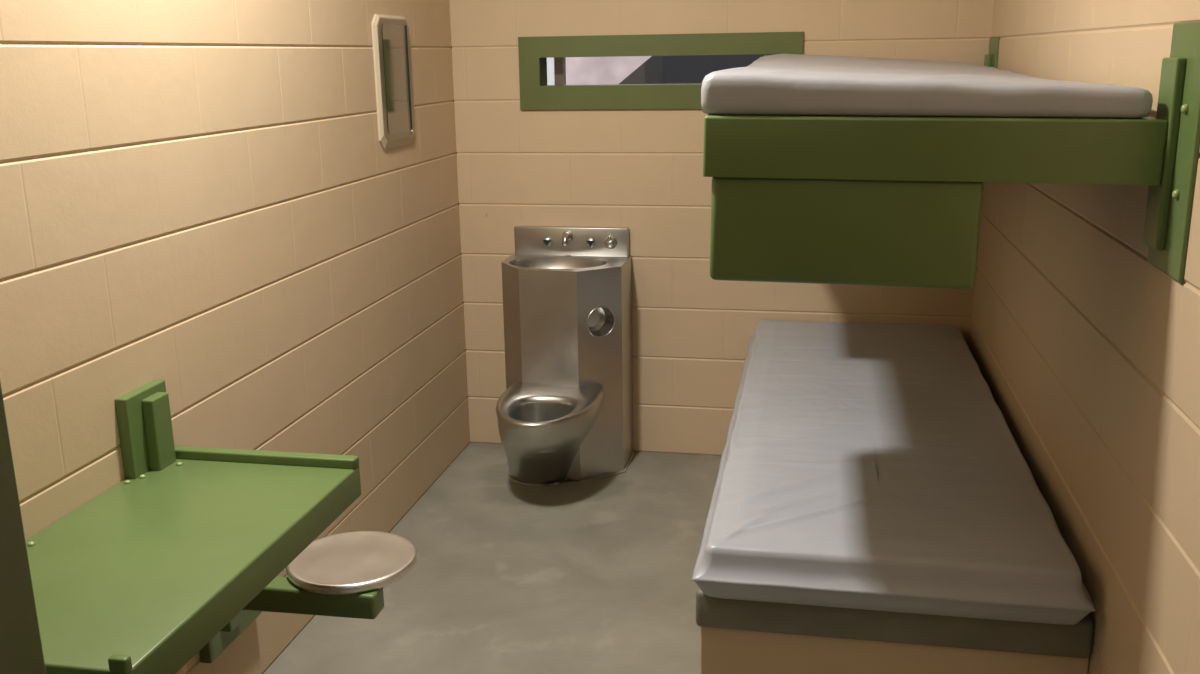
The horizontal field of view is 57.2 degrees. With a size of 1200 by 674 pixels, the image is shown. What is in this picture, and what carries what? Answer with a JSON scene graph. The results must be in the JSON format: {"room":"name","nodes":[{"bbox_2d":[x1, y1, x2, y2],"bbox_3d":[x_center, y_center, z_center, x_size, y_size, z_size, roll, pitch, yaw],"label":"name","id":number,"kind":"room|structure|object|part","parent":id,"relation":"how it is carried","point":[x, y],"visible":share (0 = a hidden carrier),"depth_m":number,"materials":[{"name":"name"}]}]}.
{"room":"prison interior","nodes":[
{"label":"prison interior","id":0,"kind":"room"},
{"bbox_2d":[0,0,469,673],"bbox_3d":[-1.225,-0.215,1.593,0.200,2.845,6.200,2,15,11],"label":"wall","id":1,"kind":"structure","parent":0,"point":[204,198],"depth_m":2.71,"materials":[{"name":"beige brick"}]},
{"bbox_2d":[25,380,360,673],"bbox_3d":[-0.826,0.319,2.007,0.463,0.243,0.840,2,15,11],"label":"desk","id":2,"kind":"object","parent":1,"relation":"attached to","point":[142,575],"visible":1,"depth_m":2.02,"materials":[{"name":"green metal"}]},
{"bbox_2d":[199,531,416,662],"bbox_3d":[-0.686,0.607,2.638,0.520,0.325,0.318,2,15,11],"label":"stool","id":3,"kind":"object","parent":1,"relation":"attached to","point":[346,574],"visible":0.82,"depth_m":2.52,"materials":[{"name":"metal"}]},
{"bbox_3d":[-0.720,0.593,2.523,0.454,0.066,0.062,2,15,11],"label":"arm","id":4,"kind":"part","parent":3,"relation":"part of","materials":[{"name":"green metal"}]},
{"bbox_3d":[-0.582,0.527,2.588,0.302,0.026,0.302,2,15,11],"label":"seat","id":5,"kind":"part","parent":3,"relation":"part of","materials":[{"name":"metal"}]},
{"bbox_2d":[371,14,414,148],"bbox_3d":[-0.687,-0.858,3.699,0.023,0.430,0.308,2,15,11],"label":"wall mirror","id":6,"kind":"object","parent":1,"relation":"attached to","point":[390,34],"visible":1,"depth_m":3.66,"materials":[{"name":"beige paint"}]},
{"bbox_3d":[-0.683,-0.865,3.692,0.003,0.353,0.207,2,15,10],"label":"mirror plate","id":7,"kind":"part","parent":6,"relation":"part of","materials":[{"name":"silver metal"}]},
{"bbox_2d":[262,442,720,673],"bbox_3d":[-0.141,1.296,1.663,2.400,0.150,6.400,2,15,11],"label":"floor","id":8,"kind":"structure","parent":0,"point":[507,576],"depth_m":3.43,"materials":[{"name":"grey concrete"}]},
{"bbox_2d":[496,226,634,486],"bbox_3d":[-0.179,0.114,4.094,0.492,0.937,0.804,2,15,11],"label":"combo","id":9,"kind":"object","parent":8,"relation":"on","point":[564,411],"visible":1,"depth_m":4.15,"materials":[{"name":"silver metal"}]},
{"bbox_3d":[-0.200,0.403,4.070,0.396,0.382,0.608,2,15,11],"label":"bowl","id":10,"kind":"part","parent":9,"relation":"part of","materials":[{"name":"silver metal"}]},
{"bbox_3d":[-0.132,-0.387,4.310,0.042,0.050,0.068,2,15,11],"label":"spout","id":11,"kind":"part","parent":9,"relation":"part of","materials":[{"name":"silver metal"}]},
{"bbox_3d":[0.039,-0.370,4.286,0.050,0.062,0.045,2,15,11],"label":"tap knob","id":12,"kind":"part","parent":9,"relation":"part of","materials":[{"name":"silver metal"}]},
{"bbox_2d":[696,587,1093,673],"bbox_3d":[0.712,0.659,2.872,0.818,0.455,3.058,2,15,11],"label":"bunk","id":13,"kind":"object","parent":8,"relation":"on","point":[738,636],"visible":0.37,"depth_m":2.35,"materials":[{"name":"beige paint"}]},
{"bbox_2d":[691,320,1095,624],"bbox_3d":[0.789,0.250,3.252,0.805,0.143,2.125,2,15,11],"label":"mattress","id":14,"kind":"object","parent":13,"relation":"on","point":[866,466],"visible":1,"depth_m":2.59,"materials":[{"name":"grey fabric"}]},
{"bbox_2d":[449,0,993,455],"bbox_3d":[0.427,-0.920,4.236,2.000,2.845,0.200,2,15,11],"label":"wall","id":15,"kind":"structure","parent":0,"point":[640,170],"depth_m":4.29,"materials":[{"name":"beige brick"}]},
{"bbox_2d":[514,226,628,256],"bbox_3d":[-0.113,-0.379,4.356,0.458,0.114,0.036,2,15,11],"label":"backsplash","id":16,"kind":"structure","parent":15,"relation":"attached to","point":[528,240],"depth_m":4.34,"materials":[{"name":"silver metal"}]},
{"bbox_2d":[518,32,803,109],"bbox_3d":[0.231,-1.017,4.217,1.074,0.273,0.162,2,15,11],"label":"window","id":17,"kind":"structure","parent":15,"relation":"in","point":[535,94],"depth_m":4.17,"materials":[{"name":"green paint"}]},
{"bbox_2d":[969,0,1199,673],"bbox_3d":[0.935,-0.143,1.178,0.200,2.845,6.200,2,15,11],"label":"wall","id":18,"kind":"structure","parent":0,"point":[1087,351],"depth_m":2.24,"materials":[{"name":"beige brick"}]},
{"bbox_2d":[703,21,1199,288],"bbox_3d":[0.777,-0.565,2.915,0.794,0.452,2.312,2,15,11],"label":"bunk","id":19,"kind":"object","parent":18,"relation":"attached to","point":[896,201],"visible":0.92,"depth_m":1.93,"materials":[{"name":"green metal"}]},
{"bbox_2d":[701,54,1152,117],"bbox_3d":[0.758,-0.701,2.933,0.761,0.120,2.208,3,15,11],"label":"mattress","id":20,"kind":"object","parent":19,"relation":"on","point":[777,84],"visible":1,"depth_m":1.91,"materials":[{"name":"grey fabric"}]},
{"bbox_3d":[-0.187,-0.073,1.185,2.000,2.740,0.150,2,15,11],"label":"wall","id":21,"kind":"structure","parent":0,"visible":0},
{"bbox_2d":[0,382,45,673],"bbox_3d":[-0.088,0.226,1.241,1.668,2.130,0.177,2,15,11],"label":"door","id":22,"kind":"structure","parent":21,"relation":"in","point":[21,651],"depth_m":1.46,"materials":[{"name":"green paint"}]},
{"label":"outside","id":23,"kind":"structure","parent":0,"visible":0},
{"bbox_3d":[0.806,-0.940,11.522,20.000,0.450,13.800,2,15,11],"label":"ground","id":24,"kind":"structure","parent":23,"visible":0},
{"bbox_2d":[547,57,554,84],"bbox_3d":[-0.344,-1.774,7.300,0.116,4.000,0.150,2,15,11],"label":"post","id":25,"kind":"object","parent":24,"relation":"on","point":[550,61],"visible":0.03,"depth_m":7.23,"materials":[{"name":"white paint"}]},
{"bbox_2d":[566,56,650,84],"bbox_3d":[-0.201,-3.286,11.167,10.000,5.000,0.300,2,15,11],"label":"wall","id":26,"kind":"structure","parent":24,"relation":"on","point":[579,70],"depth_m":11.12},
{"bbox_2d":[619,54,774,83],"bbox_3d":[2.457,-2.290,8.735,4.600,4.200,2.200,2,15,11],"label":"outbuilding","id":27,"kind":"structure","parent":24,"relation":"on","point":[685,69],"depth_m":8.04,"materials":[{"name":"black"}]}
]}

